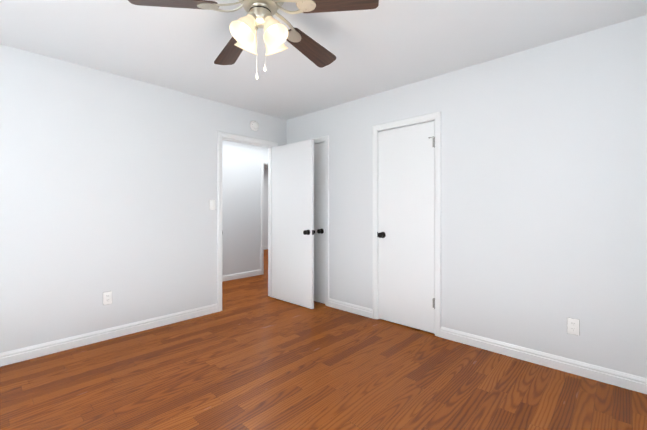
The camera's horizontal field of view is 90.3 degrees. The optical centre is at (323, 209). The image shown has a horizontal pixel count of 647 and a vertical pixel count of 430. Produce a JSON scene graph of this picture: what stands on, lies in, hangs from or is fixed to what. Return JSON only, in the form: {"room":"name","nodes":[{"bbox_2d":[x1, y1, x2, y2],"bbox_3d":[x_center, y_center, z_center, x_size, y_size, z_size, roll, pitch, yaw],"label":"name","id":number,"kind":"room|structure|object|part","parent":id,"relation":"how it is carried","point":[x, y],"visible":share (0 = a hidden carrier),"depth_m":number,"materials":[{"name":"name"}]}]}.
{"room":"bedroom","nodes":[
{"label":"bedroom","id":0,"kind":"room"},
{"bbox_2d":[0,44,286,352],"bbox_3d":[-1.927,-0.035,3.083,0.120,2.440,4.240,0,0,43],"label":"wall","id":1,"kind":"structure","parent":0,"point":[108,182],"depth_m":2.90,"materials":[{"name":"paint"}]},
{"bbox_2d":[103,291,111,304],"bbox_3d":[-1.973,0.809,2.940,0.006,0.115,0.070,0,0,43],"label":"outlet","id":2,"kind":"object","parent":1,"relation":"attached to","point":[106,297],"visible":1,"depth_m":2.94,"materials":[{"name":"white plastic"}]},
{"bbox_2d":[0,303,217,366],"bbox_3d":[-2.235,1.136,2.653,0.016,0.097,2.953,0,0,43],"label":"baseboard","id":3,"kind":"structure","parent":1,"relation":"attached to","point":[29,352],"depth_m":2.87,"materials":[{"name":"paint"}]},
{"bbox_2d":[209,200,214,209],"bbox_3d":[-1.271,-0.055,3.682,0.020,0.117,0.072,0,0,43],"label":"light switch","id":4,"kind":"object","parent":1,"relation":"attached to","point":[211,204],"visible":1,"depth_m":3.68,"materials":[{"name":"white plastic"}]},
{"bbox_2d":[217,131,277,311],"bbox_3d":[-0.969,0.137,4.097,0.136,2.097,0.884,0,0,43],"label":"door frame","id":5,"kind":"structure","parent":1,"relation":"attached to","point":[220,134],"depth_m":3.85,"materials":[{"name":"paint"}]},
{"bbox_2d":[250,121,258,130],"bbox_3d":[-0.873,-1.070,4.096,0.039,0.128,0.128,0,0,43],"label":"smoke detector","id":6,"kind":"object","parent":1,"relation":"attached to","point":[254,125],"visible":1,"depth_m":4.08,"materials":[{"name":"white plastic"}]},
{"bbox_2d":[272,139,314,308],"bbox_3d":[-0.403,0.171,4.063,0.766,2.005,0.175,0,0,43],"label":"bedroom door","id":7,"kind":"structure","parent":1,"relation":"in","point":[293,231],"depth_m":4.01,"materials":[{"name":"paint"}]},
{"bbox_3d":[-0.159,0.270,3.834,0.096,0.066,0.175,0,0,43],"label":"knob","id":8,"kind":"part","parent":7,"relation":"part of","materials":[{"name":"brown metal"}]},
{"bbox_2d":[222,140,267,274],"bbox_3d":[-1.550,-0.033,5.537,0.120,2.440,4.300,0,0,43],"label":"wall","id":9,"kind":"structure","parent":0,"point":[241,206],"depth_m":5.58,"materials":[{"name":"paint"}]},
{"bbox_2d":[222,269,260,281],"bbox_3d":[-2.054,1.138,4.897,0.016,0.097,2.678,0,0,43],"label":"baseboard","id":10,"kind":"structure","parent":9,"relation":"attached to","point":[240,275],"depth_m":5.57,"materials":[{"name":"paint"}]},
{"bbox_2d":[261,160,267,274],"bbox_3d":[-0.838,0.139,6.199,0.016,2.097,0.884,0,0,43],"label":"door frame","id":11,"kind":"structure","parent":9,"relation":"attached to","point":[262,214],"depth_m":5.89,"materials":[{"name":"paint"}]},
{"bbox_2d":[264,168,267,245],"bbox_3d":[-2.616,-0.031,8.791,0.120,2.440,4.800,0,0,43],"label":"wall","id":12,"kind":"structure","parent":0,"point":[265,206],"depth_m":9.64,"materials":[{"name":"paint"}]},
{"bbox_2d":[0,249,646,429],"bbox_3d":[-0.666,1.236,4.695,8.920,0.100,8.320,0,0,43],"label":"floor","id":13,"kind":"structure","parent":0,"point":[252,355],"depth_m":2.20,"materials":[{"name":"brown wood"}]},
{"bbox_2d":[0,0,646,167],"bbox_3d":[-0.666,-1.304,4.698,8.920,0.100,8.320,0,0,43],"label":"ceiling","id":14,"kind":"structure","parent":0,"point":[384,45],"depth_m":2.39,"materials":[{"name":"paint"}]},
{"bbox_2d":[128,0,378,79],"bbox_3d":[-0.336,-0.985,1.805,1.250,0.543,1.234,0,0,43],"label":"fan","id":15,"kind":"object","parent":14,"relation":"hanging from","point":[260,14],"visible":1,"depth_m":1.73,"materials":[{"name":"brown wood"}]},
{"bbox_3d":[-0.763,-1.060,1.645,0.440,0.006,0.153,-6,15,-17],"label":"blade","id":16,"kind":"part","parent":15,"relation":"part of","materials":[{"name":"brown wood"}]},
{"bbox_3d":[-0.596,-1.059,2.128,0.153,0.006,0.440,-16,4,-35],"label":"blade","id":17,"kind":"part","parent":15,"relation":"part of","materials":[{"name":"brown wood"}]},
{"bbox_3d":[-0.417,-0.961,1.682,0.140,0.156,0.142,0,0,43],"label":"lamp shade","id":18,"kind":"part","parent":15,"relation":"part of","materials":[{"name":"white glass"}]},
{"bbox_3d":[-0.438,-0.961,1.841,0.142,0.156,0.140,0,0,43],"label":"lamp shade","id":19,"kind":"part","parent":15,"relation":"part of","materials":[{"name":"white glass"}]},
{"bbox_3d":[-0.407,-0.969,1.696,0.053,0.069,0.058,0,0,43],"label":"bulb","id":20,"kind":"part","parent":15,"relation":"part of","materials":[{"name":"white glass"}]},
{"bbox_3d":[-0.272,-0.969,1.713,0.058,0.069,0.053,0,0,43],"label":"bulb","id":21,"kind":"part","parent":15,"relation":"part of","materials":[{"name":"white glass"}]},
{"bbox_3d":[-0.258,-0.961,1.703,0.142,0.156,0.140,0,0,43],"label":"lamp shade","id":22,"kind":"part","parent":15,"relation":"part of","materials":[{"name":"white glass"}]},
{"bbox_3d":[-0.279,-0.961,1.862,0.140,0.156,0.142,0,0,43],"label":"lamp shade","id":23,"kind":"part","parent":15,"relation":"part of","materials":[{"name":"white glass"}]},
{"bbox_3d":[-0.086,-1.059,2.118,0.153,0.006,0.440,-16,-15,35],"label":"blade","id":24,"kind":"part","parent":15,"relation":"part of","materials":[{"name":"brown wood"}]},
{"bbox_3d":[0.062,-1.060,1.630,0.440,0.006,0.153,6,-11,19],"label":"blade","id":25,"kind":"part","parent":15,"relation":"part of","materials":[{"name":"brown wood"}]},
{"bbox_2d":[287,15,646,377],"bbox_3d":[1.065,-0.035,3.107,4.220,2.440,0.120,0,0,43],"label":"wall","id":26,"kind":"structure","parent":0,"point":[543,193],"depth_m":2.50,"materials":[{"name":"paint"}]},
{"bbox_2d":[290,135,328,305],"bbox_3d":[-0.204,0.137,4.199,0.734,2.097,0.016,0,0,43],"label":"trim","id":27,"kind":"structure","parent":26,"relation":"attached to","point":[323,138],"depth_m":3.96,"materials":[{"name":"paint"}]},
{"bbox_2d":[314,143,324,303],"bbox_3d":[-0.211,0.171,4.196,0.616,2.005,0.105,0,0,43],"label":"closet door","id":28,"kind":"structure","parent":26,"relation":"in","point":[319,222],"depth_m":4.07,"materials":[{"name":"paint"}]},
{"bbox_3d":[-0.023,0.270,4.016,0.096,0.066,0.100,0,0,43],"label":"knob","id":29,"kind":"part","parent":28,"relation":"part of","materials":[{"name":"brown metal"}]},
{"bbox_2d":[328,298,372,317],"bbox_3d":[0.300,1.137,3.727,0.646,0.097,0.016,0,0,43],"label":"baseboard","id":30,"kind":"structure","parent":26,"relation":"attached to","point":[353,308],"depth_m":3.70,"materials":[{"name":"paint"}]},
{"bbox_2d":[378,122,434,333],"bbox_3d":[0.810,0.170,3.240,0.641,2.005,0.105,0,0,43],"label":"closet door","id":31,"kind":"structure","parent":26,"relation":"in","point":[406,226],"depth_m":3.23,"materials":[{"name":"paint"}]},
{"bbox_3d":[0.610,0.270,3.425,0.096,0.066,0.100,0,0,43],"label":"knob","id":32,"kind":"part","parent":31,"relation":"part of","materials":[{"name":"brown metal"}]},
{"bbox_2d":[372,111,440,336],"bbox_3d":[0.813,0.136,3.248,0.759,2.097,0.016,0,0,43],"label":"trim","id":33,"kind":"structure","parent":26,"relation":"attached to","point":[436,116],"depth_m":3.02,"materials":[{"name":"paint"}]},
{"bbox_2d":[441,327,646,393],"bbox_3d":[1.781,1.135,2.343,1.891,0.097,0.016,0,0,43],"label":"baseboard","id":34,"kind":"structure","parent":26,"relation":"attached to","point":[614,377],"depth_m":2.40,"materials":[{"name":"paint"}]},
{"bbox_2d":[567,318,578,335],"bbox_3d":[1.806,0.846,2.326,0.070,0.115,0.006,0,0,43],"label":"outlet","id":35,"kind":"object","parent":26,"relation":"attached to","point":[571,326],"visible":1,"depth_m":2.33,"materials":[{"name":"white plastic"}]}
]}

